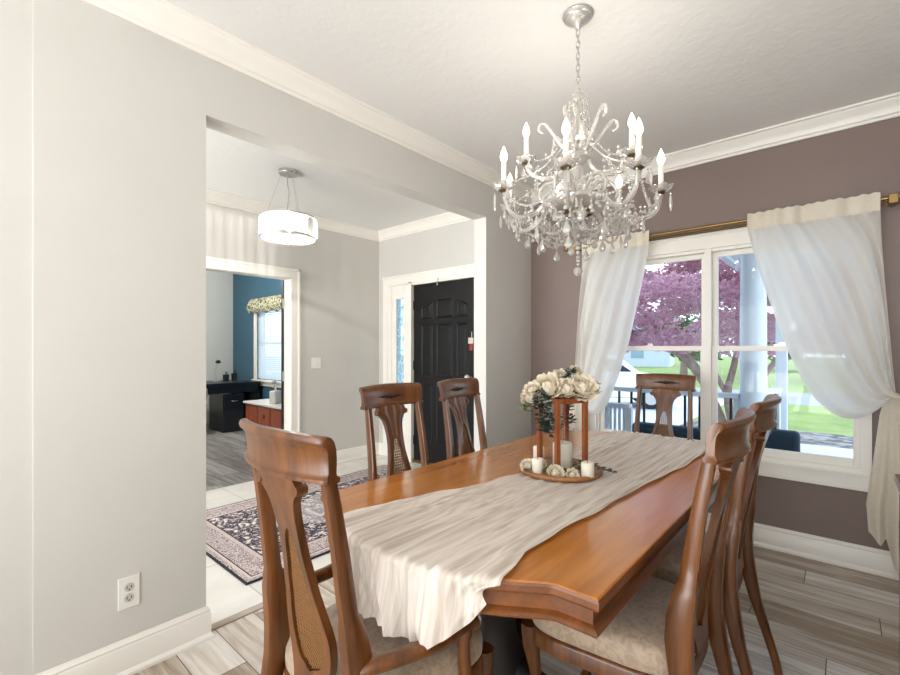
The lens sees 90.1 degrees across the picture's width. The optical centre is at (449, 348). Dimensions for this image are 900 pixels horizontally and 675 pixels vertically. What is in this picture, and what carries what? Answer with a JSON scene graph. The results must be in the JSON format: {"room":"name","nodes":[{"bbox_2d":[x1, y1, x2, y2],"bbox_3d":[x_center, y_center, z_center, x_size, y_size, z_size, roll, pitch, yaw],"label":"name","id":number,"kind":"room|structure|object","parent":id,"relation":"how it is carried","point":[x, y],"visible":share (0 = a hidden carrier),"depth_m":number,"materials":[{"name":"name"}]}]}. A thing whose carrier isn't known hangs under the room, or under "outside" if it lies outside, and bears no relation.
{"room":"dining room","nodes":[
{"label":"dining room","id":0,"kind":"room"},
{"bbox_2d":[206,271,232,414],"bbox_3d":[-4.881,-0.055,7.059,0.100,2.700,2.960,0,0,41],"label":"wall","id":1,"kind":"structure","parent":0,"point":[219,286],"depth_m":7.91,"materials":[{"name":"paint"}]},
{"bbox_2d":[233,274,283,398],"bbox_3d":[-2.406,-0.055,6.867,3.870,2.700,0.140,0,0,41],"label":"wall","id":2,"kind":"structure","parent":0,"point":[245,288],"depth_m":7.74,"materials":[{"name":"blue paint"}]},
{"bbox_2d":[246,295,280,313],"bbox_3d":[-2.918,-0.685,7.103,1.178,0.257,0.086,0,0,41],"label":"window valance","id":3,"kind":"object","parent":2,"relation":"attached to","point":[269,303],"visible":0.92,"depth_m":7.08,"materials":[{"name":"beige fabric"}]},
{"bbox_2d":[251,312,280,387],"bbox_3d":[-2.875,-0.080,7.213,1.050,1.390,0.140,0,0,41],"label":"window","id":4,"kind":"structure","parent":2,"relation":"in","point":[263,382],"depth_m":7.47,"materials":[{"name":"white paint"}]},
{"bbox_2d":[258,310,280,379],"bbox_3d":[-2.873,-0.093,7.215,0.830,1.184,0.045,0,0,41],"label":"window blind","id":5,"kind":"object","parent":4,"relation":"attached to","point":[266,354],"visible":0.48,"depth_m":7.22,"materials":[{"name":"white plastic"}]},
{"bbox_2d":[0,0,530,674],"bbox_3d":[-1.143,-0.055,2.043,0.122,2.700,5.560,0,0,41],"label":"wall","id":6,"kind":"structure","parent":0,"point":[105,118],"depth_m":1.77,"materials":[{"name":"beige paint"}]},
{"bbox_2d":[36,605,214,674],"bbox_3d":[-2.039,1.224,1.004,0.148,0.142,2.816,0,0,41],"label":"baseboard","id":7,"kind":"structure","parent":6,"relation":"attached to","point":[131,655],"depth_m":1.82,"materials":[{"name":"white paint"}]},
{"bbox_2d":[118,573,139,610],"bbox_3d":[-1.278,0.972,1.790,0.009,0.124,0.072,0,0,41],"label":"wall outlet","id":8,"kind":"object","parent":6,"relation":"attached to","point":[128,587],"visible":1,"depth_m":1.79,"materials":[{"name":"white plastic"}]},
{"bbox_2d":[124,593,133,601],"bbox_3d":[-1.276,0.993,1.789,0.003,0.034,0.034,0,0,41],"label":"receptacle","id":9,"kind":"object","parent":8,"relation":"attached to","point":[128,597],"depth_m":1.79,"materials":[{"name":"white plastic"}]},
{"bbox_2d":[124,582,133,591],"bbox_3d":[-1.276,0.951,1.789,0.003,0.034,0.034,0,0,41],"label":"receptacle","id":10,"kind":"object","parent":8,"relation":"attached to","point":[128,586],"depth_m":1.79,"materials":[{"name":"white plastic"}]},
{"bbox_2d":[211,602,262,630],"bbox_3d":[-0.441,1.292,2.828,0.045,0.006,2.086,0,0,41],"label":"trim","id":11,"kind":"structure","parent":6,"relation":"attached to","point":[259,606],"depth_m":2.16,"materials":[{"name":"beige wood"}]},
{"bbox_2d":[81,0,899,203],"bbox_3d":[-0.779,-1.353,0.259,2.780,0.105,7.760,0,0,41],"label":"trim","id":12,"kind":"structure","parent":6,"relation":"attached to","point":[162,18],"depth_m":2.57,"materials":[{"name":"white paint"}]},
{"bbox_2d":[206,203,378,450],"bbox_3d":[-2.816,-0.055,3.380,0.120,2.700,5.760,0,0,41],"label":"wall","id":13,"kind":"structure","parent":0,"point":[340,272],"depth_m":4.97,"materials":[{"name":"beige paint"}]},
{"bbox_2d":[206,256,300,432],"bbox_3d":[-1.973,0.240,4.323,0.151,2.110,1.090,0,0,41],"label":"trim","id":14,"kind":"structure","parent":13,"relation":"attached to","point":[291,277],"depth_m":4.63,"materials":[{"name":"white paint"}]},
{"bbox_2d":[281,281,283,428],"bbox_3d":[-1.506,0.290,5.020,0.118,1.990,0.807,0,0,43],"label":"door","id":15,"kind":"structure","parent":13,"relation":"in","point":[282,282],"depth_m":4.71,"materials":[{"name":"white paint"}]},
{"bbox_2d":[311,358,320,368],"bbox_3d":[-1.440,0.161,4.847,0.010,0.116,0.116,0,0,41],"label":"light switch","id":16,"kind":"object","parent":13,"relation":"attached to","point":[315,362],"visible":1,"depth_m":4.84,"materials":[{"name":"white plastic"}]},
{"bbox_2d":[206,188,471,241],"bbox_3d":[-2.013,-1.353,2.674,2.018,0.105,5.760,0,0,41],"label":"trim","id":17,"kind":"structure","parent":13,"relation":"attached to","point":[215,197],"depth_m":4.84,"materials":[{"name":"white paint"}]},
{"bbox_2d":[336,442,383,463],"bbox_3d":[-1.181,1.224,5.065,0.110,0.142,1.070,0,0,41],"label":"baseboard","id":18,"kind":"structure","parent":13,"relation":"attached to","point":[350,454],"depth_m":5.22,"materials":[{"name":"white paint"}]},
{"bbox_2d":[379,219,473,442],"bbox_3d":[-0.042,-0.055,4.870,2.079,2.700,0.140,0,0,41],"label":"wall","id":19,"kind":"structure","parent":0,"point":[452,245],"depth_m":5.02,"materials":[{"name":"beige paint"}]},
{"bbox_2d":[398,299,403,419],"bbox_3d":[-0.569,0.135,5.277,0.130,1.420,0.007,0,0,41],"label":"window","id":20,"kind":"structure","parent":19,"relation":"in","point":[400,364],"depth_m":5.28,"materials":[{"name":"clear glass"}]},
{"bbox_2d":[382,264,473,461],"bbox_3d":[-0.204,0.225,4.980,1.510,2.140,0.148,0,0,41],"label":"trim","id":21,"kind":"structure","parent":19,"relation":"attached to","point":[392,293],"depth_m":5.18,"materials":[{"name":"white paint"}]},
{"bbox_2d":[412,278,473,463],"bbox_3d":[-0.073,0.291,4.831,0.916,2.008,0.198,0,0,41],"label":"door","id":22,"kind":"structure","parent":19,"relation":"in","point":[444,311],"depth_m":4.86,"materials":[{"name":"black paint"}]},
{"bbox_2d":[468,332,472,350],"bbox_3d":[0.213,-0.070,4.543,0.065,0.190,0.019,0,0,41],"label":"lanyard","id":23,"kind":"object","parent":22,"relation":"hanging from","point":[470,340],"visible":1,"depth_m":4.54,"materials":[{"name":"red plastic"}]},
{"bbox_2d":[134,423,898,674],"bbox_3d":[-3.101,1.345,2.313,9.180,0.100,7.780,0,0,41],"label":"floor","id":24,"kind":"structure","parent":0,"point":[824,618],"depth_m":2.19,"materials":[{"name":"grey wood"}]},
{"bbox_2d":[206,379,260,432],"bbox_3d":[-3.810,0.915,6.936,0.771,0.760,1.490,0,0,41],"label":"desk","id":25,"kind":"object","parent":24,"relation":"on","point":[227,407],"visible":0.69,"depth_m":6.99,"materials":[{"name":"black wood"}]},
{"bbox_2d":[213,360,220,381],"bbox_3d":[-3.747,0.365,7.229,0.122,0.340,0.099,0,0,5],"label":"desk lamp","id":26,"kind":"object","parent":25,"relation":"on","point":[217,361],"visible":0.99,"depth_m":7.21,"materials":[{"name":"silver paint"}]},
{"bbox_2d":[223,372,228,380],"bbox_3d":[-3.635,0.460,7.295,0.100,0.151,0.098,0,0,41],"label":"pen cup","id":27,"kind":"object","parent":25,"relation":"on","point":[226,375],"visible":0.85,"depth_m":7.26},
{"bbox_2d":[231,370,237,380],"bbox_3d":[-3.558,0.450,7.413,0.100,0.171,0.098,0,0,41],"label":"pen cup","id":28,"kind":"object","parent":25,"relation":"on","point":[234,374],"visible":1,"depth_m":7.38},
{"bbox_2d":[243,399,280,446],"bbox_3d":[-2.176,0.995,5.729,1.060,0.600,0.466,0,0,41],"label":"base cabinet","id":29,"kind":"object","parent":24,"relation":"on","point":[260,411],"visible":0.27,"depth_m":5.57,"materials":[{"name":"red wood"}]},
{"bbox_2d":[269,379,280,403],"bbox_3d":[-2.197,0.543,5.659,0.080,0.303,0.150,0,0,11],"label":"vase","id":30,"kind":"object","parent":29,"relation":"on","point":[274,396],"visible":1,"depth_m":5.61,"materials":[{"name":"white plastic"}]},
{"bbox_2d":[206,465,404,584],"bbox_3d":[-0.916,1.290,3.701,1.360,0.009,2.140,0,0,41],"label":"area rug","id":31,"kind":"object","parent":24,"relation":"on","point":[233,539],"visible":0.4,"depth_m":3.15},
{"bbox_2d":[239,418,493,674],"bbox_3d":[-0.230,0.736,1.233,0.568,1.121,0.611,0,0,41],"label":"dining chair","id":32,"kind":"object","parent":24,"relation":"on","point":[302,636],"visible":0.95,"depth_m":1.07,"materials":[{"name":"brown wood"}]},
{"bbox_2d":[359,383,429,481],"bbox_3d":[-0.105,0.736,2.050,0.600,1.121,0.475,0,0,41],"label":"dining chair","id":33,"kind":"object","parent":24,"relation":"on","point":[388,400],"visible":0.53,"depth_m":2.19,"materials":[{"name":"brown wood"}]},
{"bbox_2d":[437,378,487,458],"bbox_3d":[0.250,0.736,2.439,0.600,1.121,0.475,0,0,35],"label":"dining chair","id":34,"kind":"object","parent":24,"relation":"on","point":[453,392],"visible":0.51,"depth_m":2.56,"materials":[{"name":"brown wood"}]},
{"bbox_2d":[320,429,719,674],"bbox_3d":[0.513,0.913,1.972,1.050,0.756,2.110,0,0,41],"label":"dining table","id":35,"kind":"object","parent":24,"relation":"on","point":[580,578],"visible":0.46,"depth_m":1.33,"materials":[{"name":"brown wood"}]},
{"bbox_2d":[343,430,705,649],"bbox_3d":[0.548,0.618,1.918,0.617,0.199,2.168,0,0,44],"label":"table runner","id":36,"kind":"object","parent":35,"relation":"on","point":[423,565],"visible":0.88,"depth_m":1.29,"materials":[{"name":"beige fabric"}]},
{"bbox_2d":[518,457,603,481],"bbox_3d":[0.468,0.513,1.912,0.352,0.022,0.352,0,0,41],"label":"round tray","id":37,"kind":"object","parent":36,"relation":"on","point":[598,473],"visible":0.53,"depth_m":1.80,"materials":[{"name":"brown wood"}]},
{"bbox_2d":[520,458,531,470],"bbox_3d":[0.325,0.486,1.864,0.073,0.048,0.058,0,0,17],"label":"rose","id":38,"kind":"object","parent":37,"relation":"on","point":[527,462],"visible":0.84,"depth_m":1.87,"materials":[{"name":"beige plant"}]},
{"bbox_2d":[532,457,542,473],"bbox_3d":[0.358,0.476,1.834,0.046,0.064,0.046,0,0,41],"label":"pillar candle","id":39,"kind":"object","parent":37,"relation":"on","point":[537,462],"visible":0.98,"depth_m":1.81,"materials":[{"name":"wax"}]},
{"bbox_2d":[533,445,543,459],"bbox_3d":[0.393,0.467,1.987,0.048,0.081,0.048,0,0,41],"label":"pillar candle","id":40,"kind":"object","parent":37,"relation":"on","point":[534,446],"visible":0.22,"depth_m":1.97,"materials":[{"name":"wax"}]},
{"bbox_2d":[523,465,580,472],"bbox_3d":[0.416,0.489,1.812,0.238,0.024,0.086,0,0,2],"label":"eucalyptus sprig","id":41,"kind":"object","parent":37,"relation":"on","point":[579,466],"visible":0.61,"depth_m":1.82,"materials":[{"name":"green plant"}]},
{"bbox_2d":[546,464,564,476],"bbox_3d":[0.419,0.490,1.773,0.069,0.054,0.059,0,0,-34],"label":"rose","id":42,"kind":"object","parent":37,"relation":"on","point":[557,469],"visible":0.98,"depth_m":1.77,"materials":[{"name":"beige plant"}]},
{"bbox_2d":[537,395,587,466],"bbox_3d":[0.476,0.358,1.913,0.153,0.299,0.153,0,0,-20],"label":"lantern","id":43,"kind":"object","parent":37,"relation":"on","point":[557,401],"visible":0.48,"depth_m":1.86,"materials":[{"name":"brown wood"}]},
{"bbox_2d":[518,365,601,436],"bbox_3d":[0.461,0.217,1.916,0.350,0.291,0.209,0,0,-9],"label":"floral arrangement","id":44,"kind":"object","parent":43,"relation":"on","point":[565,382],"visible":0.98,"depth_m":1.87,"materials":[{"name":"beige plant"}]},
{"bbox_2d":[565,467,579,477],"bbox_3d":[0.480,0.494,1.760,0.054,0.048,0.042,0,0,-37],"label":"rose","id":45,"kind":"object","parent":37,"relation":"on","point":[574,472],"visible":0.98,"depth_m":1.76,"materials":[{"name":"beige plant"}]},
{"bbox_2d":[581,461,593,477],"bbox_3d":[0.546,0.477,1.782,0.050,0.062,0.050,0,0,41],"label":"pillar candle","id":46,"kind":"object","parent":37,"relation":"on","point":[587,467],"visible":0.99,"depth_m":1.76,"materials":[{"name":"wax"}]},
{"bbox_2d":[572,460,616,472],"bbox_3d":[0.593,0.483,1.849,0.180,0.034,0.058,0,0,41],"label":"eucalyptus sprig","id":47,"kind":"object","parent":37,"relation":"on","point":[580,461],"visible":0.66,"depth_m":1.83,"materials":[{"name":"green plant"}]},
{"bbox_3d":[0.477,0.425,1.909,0.098,0.165,0.098,0,0,41],"label":"hurricane","id":48,"kind":"object","parent":37,"relation":"on","visible":0},
{"bbox_2d":[553,440,571,467],"bbox_3d":[0.477,0.447,1.909,0.080,0.106,0.080,0,0,41],"label":"pillar candle","id":49,"kind":"object","parent":48,"relation":"in","point":[566,446],"visible":0.73,"depth_m":1.87,"materials":[{"name":"wax"}]},
{"bbox_2d":[535,414,572,431],"bbox_3d":[0.803,0.906,3.511,0.324,0.778,0.273,0,0,-4],"label":"potted plant","id":50,"kind":"object","parent":24,"relation":"on","point":[553,414],"visible":0.02,"depth_m":3.49,"materials":[{"name":"green plant"}]},
{"bbox_2d":[521,408,755,674],"bbox_3d":[0.591,0.736,1.399,0.600,1.121,0.475,0,0,41],"label":"dining chair","id":51,"kind":"object","parent":24,"relation":"on","point":[665,628],"visible":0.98,"depth_m":1.23,"materials":[{"name":"brown wood"}]},
{"bbox_2d":[634,373,696,441],"bbox_3d":[1.308,0.736,2.879,0.568,1.121,0.611,0,0,41],"label":"dining chair","id":52,"kind":"object","parent":24,"relation":"on","point":[666,388],"visible":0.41,"depth_m":3.05,"materials":[{"name":"brown wood"}]},
{"bbox_2d":[651,394,782,674],"bbox_3d":[0.960,0.736,1.804,0.600,1.121,0.475,0,0,41],"label":"dining chair","id":53,"kind":"object","parent":24,"relation":"on","point":[740,564],"visible":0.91,"depth_m":1.58,"materials":[{"name":"brown wood"}]},
{"bbox_2d":[894,474,899,674],"bbox_3d":[1.420,0.875,1.042,0.490,0.840,1.140,0,0,41],"label":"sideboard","id":54,"kind":"object","parent":24,"relation":"on","point":[896,476],"visible":1,"depth_m":1.61,"materials":[{"name":"brown wood"}]},
{"bbox_2d":[165,0,899,230],"bbox_3d":[-3.075,-1.455,2.343,9.180,0.100,7.860,0,0,41],"label":"ceiling","id":55,"kind":"structure","parent":0,"point":[469,76],"depth_m":2.27,"materials":[{"name":"white paint"}]},
{"bbox_2d":[259,167,316,245],"bbox_3d":[-1.283,-1.129,3.571,0.441,0.552,0.439,0,0,41],"label":"drum pendant","id":56,"kind":"object","parent":55,"relation":"hanging from","point":[295,220],"visible":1,"depth_m":3.50,"materials":[{"name":"white fabric"}]},
{"bbox_2d":[492,4,673,275],"bbox_3d":[0.525,-0.854,1.911,0.720,1.102,0.737,0,0,38],"label":"chandelier","id":57,"kind":"object","parent":55,"relation":"hanging from","point":[578,202],"visible":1,"depth_m":1.84,"materials":[{"name":"silver paint"}]},
{"bbox_2d":[626,259,788,422],"bbox_3d":[4.696,-0.549,8.109,6.232,4.915,4.905,0,0,30],"label":"maple tree","id":58,"kind":"object","parent":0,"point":[655,286],"visible":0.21,"depth_m":7.10,"materials":[{"name":"purple plant"}]},
{"bbox_2d":[531,116,899,550],"bbox_3d":[1.843,-0.055,3.213,2.941,2.700,0.140,0,0,41],"label":"wall","id":59,"kind":"structure","parent":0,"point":[864,159],"depth_m":2.89,"materials":[{"name":"brown paint"}]},
{"bbox_2d":[588,227,871,491],"bbox_3d":[1.811,0.013,3.195,1.745,1.633,0.130,0,0,41],"label":"window","id":60,"kind":"structure","parent":59,"relation":"attached to","point":[854,473],"depth_m":3.13,"materials":[{"name":"white paint"}]},
{"bbox_2d":[564,193,899,252],"bbox_3d":[1.839,-0.822,3.041,2.287,0.058,0.123,0,0,41],"label":"curtain rod","id":61,"kind":"object","parent":59,"relation":"attached to","point":[893,199],"visible":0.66,"depth_m":3.05,"materials":[{"name":"gold metal"}]},
{"bbox_2d":[569,230,648,430],"bbox_3d":[1.182,0.190,3.505,0.139,2.105,0.697,0,0,-42],"label":"curtain","id":62,"kind":"object","parent":61,"relation":"hanging from","point":[611,284],"visible":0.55,"depth_m":3.45,"materials":[{"name":"fabric"}]},
{"bbox_2d":[747,192,899,573],"bbox_3d":[2.200,0.190,2.608,0.798,2.105,0.141,0,0,35],"label":"curtain","id":63,"kind":"object","parent":61,"relation":"hanging from","point":[820,264],"visible":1,"depth_m":2.56,"materials":[{"name":"fabric"}]},
{"bbox_2d":[705,513,898,579],"bbox_3d":[-0.825,1.224,0.299,2.902,0.142,7.760,0,0,41],"label":"baseboard","id":64,"kind":"structure","parent":59,"relation":"attached to","point":[866,559],"depth_m":2.72,"materials":[{"name":"white paint"}]},
{"label":"outside","id":65,"kind":"structure","parent":0,"visible":0},
{"bbox_2d":[273,355,810,393],"bbox_3d":[53.429,1.945,48.898,200.000,0.100,96.000,0,0,41],"label":"lawn","id":66,"kind":"structure","parent":65,"point":[796,384],"depth_m":34.85,"materials":[{"name":"green plant"}]},
{"bbox_2d":[624,312,676,366],"bbox_3d":[17.123,-1.005,51.517,15.800,5.800,9.000,0,0,29],"label":"house","id":67,"kind":"structure","parent":66,"relation":"on","point":[633,358],"depth_m":45.41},
{"bbox_2d":[638,313,734,374],"bbox_3d":[15.874,-0.302,29.879,6.082,4.411,5.350,0,0,-20],"label":"tree","id":68,"kind":"object","parent":66,"relation":"on","point":[696,355],"visible":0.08,"depth_m":29.00,"materials":[{"name":"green plant"}]},
{"bbox_2d":[767,339,791,359],"bbox_3d":[27.709,0.091,37.002,5.879,3.629,5.396,0,0,3],"label":"tree","id":69,"kind":"object","parent":66,"relation":"on","point":[769,356],"visible":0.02,"depth_m":37.12,"materials":[{"name":"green plant"}]},
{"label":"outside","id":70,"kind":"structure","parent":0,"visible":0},
{"bbox_3d":[0.529,1.395,6.125,13.000,0.080,2.500,0,0,41],"label":"floor","id":71,"kind":"structure","parent":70,"visible":0},
{"bbox_2d":[605,402,632,431],"bbox_3d":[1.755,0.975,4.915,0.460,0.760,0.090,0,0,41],"label":"patio chair","id":72,"kind":"object","parent":71,"relation":"on","point":[627,408],"visible":0.28,"depth_m":4.84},
{"bbox_2d":[632,422,699,439],"bbox_3d":[2.056,0.975,3.984,0.720,0.640,0.660,0,0,41],"label":"patio chair","id":73,"kind":"object","parent":71,"relation":"on","point":[645,427],"visible":0.02,"depth_m":3.73,"materials":[{"name":"blue fabric"}]},
{"bbox_2d":[608,386,739,428],"bbox_3d":[2.060,0.920,5.671,2.720,0.870,0.090,0,0,41],"label":"porch railing","id":74,"kind":"object","parent":71,"relation":"on","point":[736,400],"visible":0.19,"depth_m":5.10,"materials":[{"name":"black metal"}]},
{"bbox_2d":[739,253,766,408],"bbox_3d":[3.168,0.015,4.697,0.380,2.680,0.380,0,0,41],"label":"porch column","id":75,"kind":"structure","parent":71,"relation":"on","point":[753,295],"depth_m":4.61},
{"bbox_3d":[0.496,-1.290,6.087,13.000,0.270,2.400,0,0,41],"label":"porch roof","id":76,"kind":"structure","parent":75,"relation":"on","visible":0},
{"bbox_2d":[719,255,740,272],"bbox_3d":[4.369,-1.195,5.480,1.580,0.260,2.600,0,0,41],"label":"roof","id":77,"kind":"structure","parent":76,"relation":"attached to","point":[734,262],"depth_m":5.61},
{"bbox_2d":[767,387,781,428],"bbox_3d":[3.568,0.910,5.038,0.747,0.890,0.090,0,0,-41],"label":"porch post","id":78,"kind":"object","parent":71,"relation":"on","point":[776,391],"visible":0.22,"depth_m":5.22,"materials":[{"name":"white wood"}]},
{"bbox_2d":[765,429,799,451],"bbox_3d":[2.612,0.953,3.549,0.330,0.685,0.660,0,0,41],"label":"patio chair","id":79,"kind":"object","parent":71,"relation":"on","point":[788,440],"visible":0.06,"depth_m":3.28,"materials":[{"name":"blue fabric"}]},
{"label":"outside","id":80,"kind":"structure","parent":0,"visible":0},
{"bbox_2d":[609,397,732,425],"bbox_3d":[4.671,1.935,16.064,8.100,0.100,7.700,0,0,41],"label":"driveway","id":81,"kind":"structure","parent":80,"point":[678,406],"depth_m":13.36,"materials":[{"name":"concrete"}]},
{"bbox_2d":[611,361,677,408],"bbox_3d":[4.990,1.045,15.056,4.608,1.680,1.880,0,0,13],"label":"car","id":82,"kind":"object","parent":81,"relation":"on","point":[627,375],"visible":0.12,"depth_m":13.99,"materials":[{"name":"white paint"}]},
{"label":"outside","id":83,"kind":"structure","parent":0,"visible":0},
{"bbox_2d":[272,373,852,435],"bbox_3d":[12.706,1.945,10.134,70.000,0.100,6.000,0,0,41],"label":"lawn","id":84,"kind":"structure","parent":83,"point":[808,418],"depth_m":11.76,"materials":[{"name":"green plant"}]},
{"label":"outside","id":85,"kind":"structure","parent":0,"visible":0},
{"bbox_2d":[679,421,852,448],"bbox_3d":[10.164,1.945,7.242,70.000,0.100,1.700,0,0,41],"label":"mulch","id":86,"kind":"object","parent":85,"point":[812,438],"depth_m":9.31,"materials":[{"name":"stone"}]},
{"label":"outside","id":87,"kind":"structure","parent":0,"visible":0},
{"bbox_2d":[273,367,821,405],"bbox_3d":[16.337,1.945,14.266,130.000,0.100,5.000,0,0,41],"label":"street","id":88,"kind":"structure","parent":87,"point":[793,398],"depth_m":16.89,"materials":[{"name":"grey asphalt"}]},
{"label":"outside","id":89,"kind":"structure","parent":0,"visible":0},
{"bbox_2d":[612,423,852,457],"bbox_3d":[7.920,1.945,4.689,70.000,0.100,5.100,0,0,41],"label":"walkway","id":90,"kind":"structure","parent":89,"point":[805,448],"depth_m":8.32,"materials":[{"name":"concrete"}]},
{"bbox_2d":[775,318,787,429],"bbox_3d":[3.935,0.345,5.335,0.150,3.100,0.150,0,0,41],"label":"porch post","id":91,"kind":"object","parent":90,"relation":"on","point":[781,357],"visible":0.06,"depth_m":5.29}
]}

